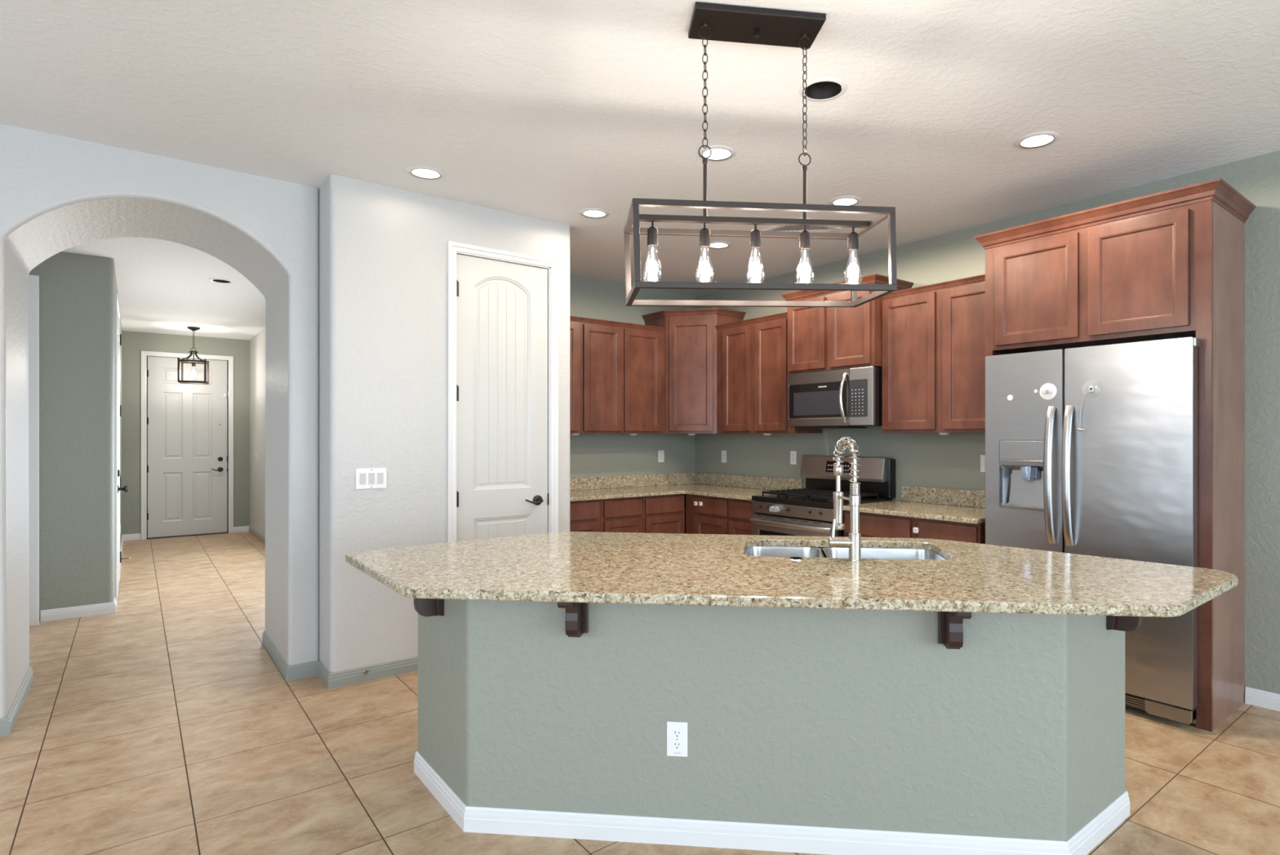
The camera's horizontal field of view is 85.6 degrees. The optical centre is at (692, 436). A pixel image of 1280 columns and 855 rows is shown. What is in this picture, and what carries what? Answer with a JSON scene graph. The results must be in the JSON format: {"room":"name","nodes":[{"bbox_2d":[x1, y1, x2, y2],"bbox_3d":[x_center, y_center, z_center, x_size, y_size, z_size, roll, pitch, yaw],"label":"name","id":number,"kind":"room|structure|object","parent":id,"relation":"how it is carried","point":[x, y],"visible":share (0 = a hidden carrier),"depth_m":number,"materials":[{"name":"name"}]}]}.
{"room":"kitchen","nodes":[
{"label":"kitchen","id":0,"kind":"room"},
{"bbox_2d":[29,251,122,621],"bbox_3d":[-6.188,-0.035,6.975,0.597,2.890,4.710,0,0,-39],"label":"wall","id":1,"kind":"structure","parent":0,"point":[77,291],"depth_m":5.19,"materials":[{"name":"grey paint"}]},
{"bbox_2d":[28,274,39,626],"bbox_3d":[-4.778,0.100,5.000,0.065,2.520,0.125,0,0,-39],"label":"trim","id":2,"kind":"structure","parent":1,"relation":"attached to","point":[33,280],"depth_m":4.96,"materials":[{"name":"white paint"}]},
{"bbox_2d":[40,597,116,621],"bbox_3d":[-4.685,1.319,5.276,0.425,0.082,0.203,0,0,-39],"label":"baseboard","id":3,"kind":"structure","parent":1,"relation":"attached to","point":[105,607],"depth_m":5.20,"materials":[{"name":"white paint"}]},
{"bbox_2d":[114,293,128,605],"bbox_3d":[-5.008,0.105,6.058,0.084,2.510,1.316,0,0,-39],"label":"door","id":4,"kind":"structure","parent":1,"relation":"in","point":[117,336],"depth_m":5.53,"materials":[{"name":"grey paint"}]},
{"bbox_2d":[120,533,140,568],"bbox_3d":[-6.405,1.319,7.867,0.188,0.082,3.050,0,0,-39],"label":"baseboard","id":5,"kind":"structure","parent":1,"relation":"attached to","point":[137,535],"depth_m":9.03,"materials":[{"name":"white paint"}]},
{"bbox_2d":[0,124,319,717],"bbox_3d":[-3.942,-0.045,3.062,3.925,2.910,0.900,0,0,-39],"label":"wall","id":6,"kind":"structure","parent":0,"point":[58,193],"depth_m":3.74,"materials":[{"name":"grey paint"}]},
{"bbox_2d":[0,665,32,737],"bbox_3d":[-4.421,1.319,2.666,2.641,0.082,0.913,0,0,-39],"label":"baseboard","id":7,"kind":"structure","parent":6,"relation":"attached to","point":[6,723],"depth_m":3.33,"materials":[{"name":"grey paint"}]},
{"bbox_2d":[62,236,265,340],"bbox_3d":[-5.044,-1.380,6.788,2.300,0.001,6.900,0,0,-39],"label":"ceiling","id":8,"kind":"structure","parent":0,"point":[164,286],"depth_m":6.54,"materials":[{"name":"white paint"}]},
{"bbox_2d":[177,326,208,384],"bbox_3d":[-6.309,-1.026,8.724,0.290,0.706,0.290,0,0,-29],"label":"lantern","id":9,"kind":"object","parent":8,"relation":"hanging from","point":[186,360],"visible":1,"depth_m":8.69,"materials":[{"name":"brown metal"}]},
{"bbox_2d":[208,278,233,283],"bbox_3d":[-4.171,-1.428,6.106,0.180,0.108,0.180,0,0,-39],"label":"recessed light","id":10,"kind":"object","parent":8,"relation":"in","point":[216,280],"visible":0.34,"depth_m":6.13,"materials":[{"name":"white paint"}]},
{"bbox_2d":[122,330,249,534],"bbox_3d":[-6.925,-0.035,9.485,1.670,2.890,0.120,0,0,-39],"label":"wall","id":11,"kind":"structure","parent":0,"point":[133,342],"depth_m":9.31,"materials":[{"name":"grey paint"}]},
{"bbox_2d":[140,350,233,539],"bbox_3d":[-6.909,0.113,9.457,1.024,2.494,0.145,0,0,-39],"label":"door","id":12,"kind":"structure","parent":11,"relation":"in","point":[186,468],"depth_m":9.43,"materials":[{"name":"grey paint"}]},
{"bbox_2d":[233,525,249,532],"bbox_3d":[-6.416,1.319,9.812,0.204,0.082,0.013,0,0,-39],"label":"baseboard","id":13,"kind":"structure","parent":11,"relation":"attached to","point":[244,528],"depth_m":9.81,"materials":[{"name":"white paint"}]},
{"bbox_2d":[146,355,227,537],"bbox_3d":[-6.976,-0.035,9.548,1.670,2.890,0.039,0,0,-39],"label":"door frame","id":14,"kind":"structure","parent":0,"point":[147,356],"depth_m":9.81,"materials":[{"name":"white paint"}]},
{"bbox_2d":[249,327,265,537],"bbox_3d":[-4.289,-0.035,7.451,0.131,2.890,6.360,0,0,-39],"label":"wall","id":15,"kind":"structure","parent":0,"point":[257,344],"depth_m":9.21,"materials":[{"name":"grey paint"}]},
{"bbox_2d":[248,525,265,544],"bbox_3d":[-4.345,1.319,7.406,0.013,0.082,6.360,0,0,-39],"label":"baseboard","id":16,"kind":"structure","parent":15,"relation":"attached to","point":[251,530],"depth_m":9.19,"materials":[{"name":"grey paint"}]},
{"bbox_2d":[319,174,569,672],"bbox_3d":[-1.818,-0.045,4.723,1.467,2.910,1.370,0,0,-39],"label":"wall","id":17,"kind":"structure","parent":0,"point":[383,249],"depth_m":3.92,"materials":[{"name":"grey paint"}]},
{"bbox_2d":[262,630,417,688],"bbox_3d":[-2.235,1.319,4.078,1.423,0.082,0.526,0,0,18],"label":"baseboard","id":18,"kind":"structure","parent":17,"relation":"attached to","point":[355,675],"depth_m":3.88,"materials":[{"name":"grey paint"}]},
{"bbox_2d":[355,467,386,488],"bbox_3d":[-1.792,0.234,3.853,0.162,0.115,0.012,0,0,-39],"label":"light switch","id":19,"kind":"object","parent":17,"relation":"attached to","point":[367,477],"visible":1,"depth_m":3.85,"materials":[{"name":"white plastic"}]},
{"bbox_2d":[447,240,558,542],"bbox_3d":[-1.202,0.096,4.383,0.732,2.529,0.173,0,0,-39],"label":"door","id":20,"kind":"structure","parent":17,"relation":"in","point":[503,305],"depth_m":4.36,"materials":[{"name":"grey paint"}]},
{"bbox_2d":[569,275,694,533],"bbox_3d":[-0.786,-0.045,6.414,2.270,2.910,0.120,0,0,-39],"label":"wall","id":21,"kind":"structure","parent":0,"point":[591,455],"depth_m":6.42,"materials":[{"name":"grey paint"}]},
{"bbox_2d":[569,315,582,433],"bbox_3d":[-1.273,-0.513,5.714,0.619,0.970,0.351,0,0,-39],"label":"upper cabinet","id":22,"kind":"object","parent":21,"relation":"attached to","point":[575,322],"visible":0.2,"depth_m":5.73,"materials":[{"name":"brown wood"}]},
{"bbox_2d":[580,317,666,433],"bbox_3d":[-0.688,-0.513,6.188,0.882,0.970,0.351,0,0,-39],"label":"upper cabinet","id":23,"kind":"object","parent":21,"relation":"attached to","point":[623,364],"visible":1,"depth_m":6.05,"materials":[{"name":"brown wood"}]},
{"bbox_2d":[657,449,664,462],"bbox_3d":[-0.303,0.192,6.722,0.070,0.115,0.007,0,0,-39],"label":"wall outlet","id":24,"kind":"object","parent":21,"relation":"attached to","point":[660,453],"visible":1,"depth_m":6.72,"materials":[{"name":"white plastic"}]},
{"bbox_2d":[569,472,803,490],"bbox_3d":[-0.341,0.419,5.756,2.121,0.112,1.457,0,0,-39],"label":"backsplash","id":25,"kind":"structure","parent":21,"relation":"attached to","point":[658,479],"depth_m":6.42,"materials":[{"name":"beige stone"}]},
{"bbox_2d":[0,0,1279,296],"bbox_3d":[0.143,-1.420,1.016,7.700,0.001,9.800,0,0,-39],"label":"ceiling","id":26,"kind":"structure","parent":0,"point":[548,110],"depth_m":2.90,"materials":[{"name":"white paint"}]},
{"bbox_2d":[406,165,444,180],"bbox_3d":[-1.435,-1.468,3.714,0.196,0.109,0.196,0,0,-39],"label":"recessed light","id":27,"kind":"object","parent":26,"relation":"in","point":[423,172],"visible":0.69,"depth_m":3.71,"materials":[{"name":"white paint"}]},
{"bbox_2d":[578,208,609,218],"bbox_3d":[-0.623,-1.468,4.385,0.196,0.109,0.196,0,0,-39],"label":"recessed light","id":28,"kind":"object","parent":26,"relation":"in","point":[594,213],"visible":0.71,"depth_m":4.38,"materials":[{"name":"white paint"}]},
{"bbox_2d":[697,145,736,161],"bbox_3d":[0.123,-1.468,3.458,0.196,0.109,0.196,0,0,-39],"label":"recessed light","id":29,"kind":"object","parent":26,"relation":"in","point":[719,153],"visible":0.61,"depth_m":3.45,"materials":[{"name":"white paint"}]},
{"bbox_2d":[709,240,731,248],"bbox_3d":[0.193,-1.468,5.110,0.196,0.109,0.196,0,0,-39],"label":"recessed light","id":30,"kind":"object","parent":26,"relation":"in","point":[718,244],"visible":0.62,"depth_m":5.11,"materials":[{"name":"white paint"}]},
{"bbox_2d":[623,2,897,307],"bbox_3d":[0.217,-0.940,2.370,0.878,0.958,0.338,0,0,-10],"label":"pendant fixture","id":31,"kind":"object","parent":26,"relation":"hanging from","point":[709,21],"visible":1,"depth_m":2.33,"materials":[{"name":"brown metal"}]},
{"bbox_2d":[647,221,657,247],"bbox_3d":[-0.133,-0.678,2.306,0.037,0.083,0.037,0,0,-10],"label":"socket","id":32,"kind":"object","parent":31,"relation":"attached to","point":[652,232],"depth_m":2.29,"materials":[{"name":"brown metal"}]},
{"bbox_2d":[699,222,710,248],"bbox_3d":[0.042,-0.683,2.338,0.037,0.083,0.037,0,0,-10],"label":"socket","id":33,"kind":"object","parent":31,"relation":"attached to","point":[704,233],"depth_m":2.32,"materials":[{"name":"brown metal"}]},
{"bbox_2d":[750,223,760,249],"bbox_3d":[0.217,-0.688,2.370,0.037,0.083,0.037,0,0,-10],"label":"socket","id":34,"kind":"object","parent":31,"relation":"attached to","point":[755,234],"depth_m":2.36,"materials":[{"name":"brown metal"}]},
{"bbox_2d":[800,225,810,250],"bbox_3d":[0.393,-0.693,2.401,0.037,0.083,0.037,0,0,-10],"label":"socket","id":35,"kind":"object","parent":31,"relation":"attached to","point":[805,236],"depth_m":2.39,"materials":[{"name":"brown metal"}]},
{"bbox_2d":[848,226,858,251],"bbox_3d":[0.568,-0.698,2.433,0.037,0.083,0.037,0,0,-10],"label":"socket","id":36,"kind":"object","parent":31,"relation":"attached to","point":[853,237],"depth_m":2.42,"materials":[{"name":"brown metal"}]},
{"bbox_2d":[761,217,840,240],"bbox_3d":[0.746,-1.414,4.721,0.380,0.012,0.380,0,0,-39],"label":"ceiling vent","id":37,"kind":"object","parent":26,"relation":"in","point":[778,228],"visible":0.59,"depth_m":4.71,"materials":[{"name":"white metal"}]},
{"bbox_2d":[799,77,847,102],"bbox_3d":[0.535,-1.468,2.822,0.196,0.108,0.196,0,0,-39],"label":"recessed light","id":38,"kind":"object","parent":26,"relation":"in","point":[821,89],"visible":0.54,"depth_m":2.88,"materials":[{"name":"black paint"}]},
{"bbox_2d":[828,195,862,205],"bbox_3d":[0.923,-1.468,4.165,0.196,0.109,0.196,0,0,-39],"label":"recessed light","id":39,"kind":"object","parent":26,"relation":"in","point":[843,200],"visible":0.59,"depth_m":4.15,"materials":[{"name":"white paint"}]},
{"bbox_2d":[1014,131,1060,149],"bbox_3d":[1.652,-1.468,3.304,0.196,0.109,0.196,0,0,-39],"label":"recessed light","id":40,"kind":"object","parent":26,"relation":"in","point":[1041,139],"visible":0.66,"depth_m":3.30,"materials":[{"name":"white paint"}]},
{"bbox_2d":[0,531,1279,854],"bbox_3d":[-1.929,1.361,3.572,8.005,0.002,16.400,0,0,-39],"label":"floor","id":41,"kind":"structure","parent":0,"point":[164,722],"depth_m":2.95,"materials":[{"name":"tile"}]},
{"bbox_2d":[569,499,600,531],"bbox_3d":[-1.177,0.933,5.615,0.644,0.853,0.625,0,0,-39],"label":"base cabinet","id":42,"kind":"object","parent":41,"relation":"on","point":[584,515],"visible":0.22,"depth_m":5.48,"materials":[{"name":"brown wood"}]},
{"bbox_2d":[569,472,803,501],"bbox_3d":[-0.313,0.434,5.722,2.121,0.142,1.545,0,0,-39],"label":"countertop","id":43,"kind":"structure","parent":42,"relation":"on","point":[716,485],"depth_m":6.22,"materials":[{"name":"beige stone"}]},
{"bbox_2d":[600,496,642,532],"bbox_3d":[-0.765,0.933,5.948,0.412,0.853,0.625,0,0,-39],"label":"base cabinet","id":44,"kind":"object","parent":41,"relation":"on","point":[617,514],"visible":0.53,"depth_m":5.70,"materials":[{"name":"brown wood"}]},
{"bbox_2d":[642,493,684,533],"bbox_3d":[-0.427,0.933,6.221,0.452,0.853,0.625,0,0,-39],"label":"base cabinet","id":45,"kind":"object","parent":41,"relation":"on","point":[664,513],"visible":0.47,"depth_m":5.98,"materials":[{"name":"brown wood"}]},
{"bbox_2d":[685,493,729,534],"bbox_3d":[0.351,0.933,6.090,0.625,0.853,0.575,0,0,-39],"label":"base cabinet","id":46,"kind":"object","parent":41,"relation":"on","point":[712,517],"visible":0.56,"depth_m":5.88,"materials":[{"name":"brown wood"}]},
{"bbox_2d":[728,498,755,534],"bbox_3d":[0.643,0.933,5.730,0.625,0.853,0.348,0,0,-39],"label":"base cabinet","id":47,"kind":"object","parent":41,"relation":"on","point":[740,511],"visible":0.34,"depth_m":5.56,"materials":[{"name":"brown wood"}]},
{"bbox_2d":[413,547,1142,854],"bbox_3d":[0.225,0.928,2.662,2.723,0.864,1.097,0,0,6],"label":"kitchen island","id":48,"kind":"object","parent":41,"relation":"on","point":[819,731],"visible":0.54,"depth_m":2.28,"materials":[{"name":"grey paint"}]},
{"bbox_2d":[666,721,687,756],"bbox_3d":[-0.051,1.013,2.309,0.070,0.115,0.007,0,0,6],"label":"wall outlet","id":49,"kind":"object","parent":48,"relation":"attached to","point":[677,731],"visible":1,"depth_m":2.31,"materials":[{"name":"white plastic"}]},
{"bbox_2d":[671,728,682,737],"bbox_3d":[-0.051,0.994,2.308,0.034,0.028,0.002,0,0,6],"label":"receptacle","id":50,"kind":"object","parent":49,"relation":"attached to","point":[676,733],"depth_m":2.31,"materials":[{"name":"white plastic"}]},
{"bbox_2d":[671,740,682,749],"bbox_3d":[-0.051,1.032,2.308,0.034,0.028,0.002,0,0,6],"label":"receptacle","id":51,"kind":"object","parent":49,"relation":"attached to","point":[676,744],"depth_m":2.31,"materials":[{"name":"white plastic"}]},
{"bbox_2d":[345,531,1238,617],"bbox_3d":[0.240,0.480,2.651,3.248,0.030,1.300,0,0,6],"label":"island countertop","id":52,"kind":"structure","parent":48,"relation":"on","point":[576,566],"depth_m":2.29,"materials":[{"name":"beige stone"}]},
{"bbox_2d":[789,556,803,559],"bbox_3d":[0.394,0.463,2.618,0.054,0.004,0.054,0,0,-39],"label":"cover","id":53,"kind":"object","parent":52,"relation":"on","point":[791,557],"visible":1,"depth_m":2.61,"materials":[{"name":"silver metal"}]},
{"bbox_2d":[828,436,861,561],"bbox_3d":[0.579,0.233,2.649,0.122,0.463,0.174,0,0,6],"label":"kitchen faucet","id":54,"kind":"object","parent":52,"relation":"on","point":[853,542],"visible":1,"depth_m":2.58,"materials":[{"name":"silver metal"}]},
{"bbox_2d":[744,546,946,559],"bbox_3d":[0.626,0.598,2.863,0.843,0.204,0.473,0,0,6],"label":"sink","id":55,"kind":"object","parent":52,"relation":"in","point":[762,551],"visible":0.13,"depth_m":3.06,"materials":[{"name":"metal"}]},
{"bbox_2d":[744,546,824,557],"bbox_3d":[0.382,0.598,2.888,0.352,0.204,0.473,0,0,6],"label":"basin","id":56,"kind":"object","parent":55,"relation":"in","point":[762,551],"depth_m":3.10,"materials":[{"name":"silver metal"}]},
{"bbox_2d":[821,546,946,559],"bbox_3d":[0.796,0.598,2.845,0.500,0.204,0.473,0,0,6],"label":"basin","id":57,"kind":"object","parent":55,"relation":"in","point":[828,552],"depth_m":3.05,"materials":[{"name":"silver metal"}]},
{"bbox_2d":[750,454,895,547],"bbox_3d":[0.964,0.741,5.223,0.749,1.178,0.830,0,0,-39],"label":"gas range","id":58,"kind":"object","parent":41,"relation":"on","point":[809,510],"visible":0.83,"depth_m":5.14,"materials":[{"name":"silver metal"}]},
{"bbox_2d":[751,493,893,508],"bbox_3d":[0.978,0.476,5.243,0.683,0.036,0.812,0,0,-39],"label":"cooktop","id":59,"kind":"object","parent":58,"relation":"in","point":[794,501],"depth_m":5.05,"materials":[{"name":"black metal"}]},
{"bbox_2d":[844,510,915,537],"bbox_3d":[1.450,0.933,4.732,0.625,0.853,0.558,0,0,-39],"label":"base cabinet","id":60,"kind":"object","parent":41,"relation":"on","point":[871,525],"visible":0.17,"depth_m":4.50,"materials":[{"name":"brown wood"}]},
{"bbox_2d":[843,485,985,524],"bbox_3d":[1.578,0.434,4.558,0.645,0.142,0.990,0,0,-39],"label":"countertop","id":61,"kind":"structure","parent":60,"relation":"on","point":[959,505],"depth_m":4.63,"materials":[{"name":"beige stone"}]},
{"bbox_2d":[912,517,985,543],"bbox_3d":[1.756,0.933,4.343,0.640,0.853,0.428,0,0,-39],"label":"base cabinet","id":62,"kind":"object","parent":41,"relation":"on","point":[927,528],"depth_m":4.13,"materials":[{"name":"brown wood"}]},
{"bbox_2d":[985,337,1200,724],"bbox_3d":[2.197,0.451,3.715,0.690,1.818,1.002,0,0,-39],"label":"refrigerator","id":63,"kind":"object","parent":41,"relation":"on","point":[1123,486],"visible":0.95,"depth_m":3.42,"materials":[{"name":"silver metal"}]},
{"bbox_2d":[1007,395,1013,400],"bbox_3d":[1.761,-0.215,3.821,0.003,0.032,0.032,0,0,-39],"label":"round sticker","id":64,"kind":"object","parent":63,"relation":"attached to","point":[1010,397],"visible":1,"depth_m":3.82,"materials":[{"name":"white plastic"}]},
{"bbox_2d":[1040,382,1057,399],"bbox_3d":[1.885,-0.239,3.658,0.016,0.088,0.088,0,0,-39],"label":"pad","id":65,"kind":"object","parent":63,"relation":"attached to","point":[1048,391],"visible":1,"depth_m":3.66,"materials":[{"name":"white plastic"}]},
{"bbox_2d":[1075,380,1101,430],"bbox_3d":[2.009,-0.158,3.496,0.026,0.254,0.111,0,0,-39],"label":"pad","id":66,"kind":"object","parent":63,"relation":"attached to","point":[1091,388],"visible":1,"depth_m":3.49,"materials":[{"name":"white plastic"}]},
{"bbox_2d":[973,177,1255,731],"bbox_3d":[2.250,0.096,3.762,0.604,2.528,1.179,0,0,-39],"label":"tall cabinet","id":67,"kind":"object","parent":41,"relation":"on","point":[1168,264],"visible":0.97,"depth_m":3.39,"materials":[{"name":"brown wood"}]},
{"bbox_2d":[694,150,1279,693],"bbox_3d":[3.067,-0.045,3.332,0.120,2.910,9.520,0,0,-39],"label":"wall","id":68,"kind":"structure","parent":0,"point":[952,460],"depth_m":3.85,"materials":[{"name":"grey paint"}]},
{"bbox_2d":[641,307,746,433],"bbox_3d":[0.008,-0.591,6.494,0.652,1.126,0.752,0,0,-39],"label":"upper cabinet","id":69,"kind":"object","parent":68,"relation":"attached to","point":[691,335],"visible":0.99,"depth_m":6.28,"materials":[{"name":"brown wood"}]},
{"bbox_2d":[721,450,726,462],"bbox_3d":[0.305,0.192,6.641,0.007,0.115,0.070,0,0,-39],"label":"wall outlet","id":70,"kind":"object","parent":68,"relation":"attached to","point":[723,452],"visible":1,"depth_m":6.63,"materials":[{"name":"white plastic"}]},
{"bbox_2d":[715,311,822,433],"bbox_3d":[0.639,-0.513,5.953,0.351,0.970,0.950,0,0,-39],"label":"upper cabinet","id":71,"kind":"object","parent":68,"relation":"attached to","point":[752,354],"visible":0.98,"depth_m":5.86,"materials":[{"name":"brown wood"}]},
{"bbox_2d":[790,450,796,464],"bbox_3d":[0.871,0.182,5.941,0.007,0.115,0.070,0,0,-39],"label":"wall outlet","id":72,"kind":"object","parent":68,"relation":"attached to","point":[793,453],"visible":1,"depth_m":5.94,"materials":[{"name":"white plastic"}]},
{"bbox_2d":[780,273,914,373],"bbox_3d":[1.156,-0.806,5.230,0.457,0.628,0.898,0,0,-39],"label":"upper cabinet","id":73,"kind":"object","parent":68,"relation":"attached to","point":[820,339],"visible":0.74,"depth_m":5.04,"materials":[{"name":"brown wood"}]},
{"bbox_2d":[786,366,882,428],"bbox_3d":[1.146,-0.275,5.187,0.524,0.422,0.803,0,0,-39],"label":"microwave","id":74,"kind":"object","parent":73,"relation":"attached to","point":[849,397],"visible":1,"depth_m":5.01,"materials":[{"name":"silver metal"}]},
{"bbox_2d":[882,274,985,432],"bbox_3d":[1.730,-0.513,4.605,0.351,0.970,0.870,0,0,-39],"label":"upper cabinet","id":75,"kind":"object","parent":68,"relation":"attached to","point":[934,335],"visible":0.79,"depth_m":4.52,"materials":[{"name":"brown wood"}]},
{"bbox_2d":[938,432,950,435],"bbox_3d":[1.668,-0.019,4.567,0.072,0.018,0.072,0,0,-39],"label":"puck light","id":76,"kind":"object","parent":75,"relation":"attached to","point":[941,433],"visible":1,"depth_m":4.55,"materials":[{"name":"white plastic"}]},
{"bbox_2d":[901,485,985,507],"bbox_3d":[1.839,0.419,4.731,0.021,0.112,0.930,0,0,-39],"label":"backsplash","id":77,"kind":"structure","parent":68,"relation":"attached to","point":[971,498],"depth_m":4.82,"materials":[{"name":"beige stone"}]},
{"bbox_2d":[980,454,985,471],"bbox_3d":[1.956,0.180,4.601,0.007,0.115,0.070,0,0,-39],"label":"wall outlet","id":78,"kind":"object","parent":68,"relation":"attached to","point":[982,456],"visible":0.49,"depth_m":4.61,"materials":[{"name":"white plastic"}]},
{"bbox_2d":[1244,686,1279,711],"bbox_3d":[4.380,1.319,1.603,0.013,0.082,4.940,0,0,-39],"label":"baseboard","id":79,"kind":"structure","parent":68,"relation":"attached to","point":[1254,696],"depth_m":3.47,"materials":[{"name":"white paint"}]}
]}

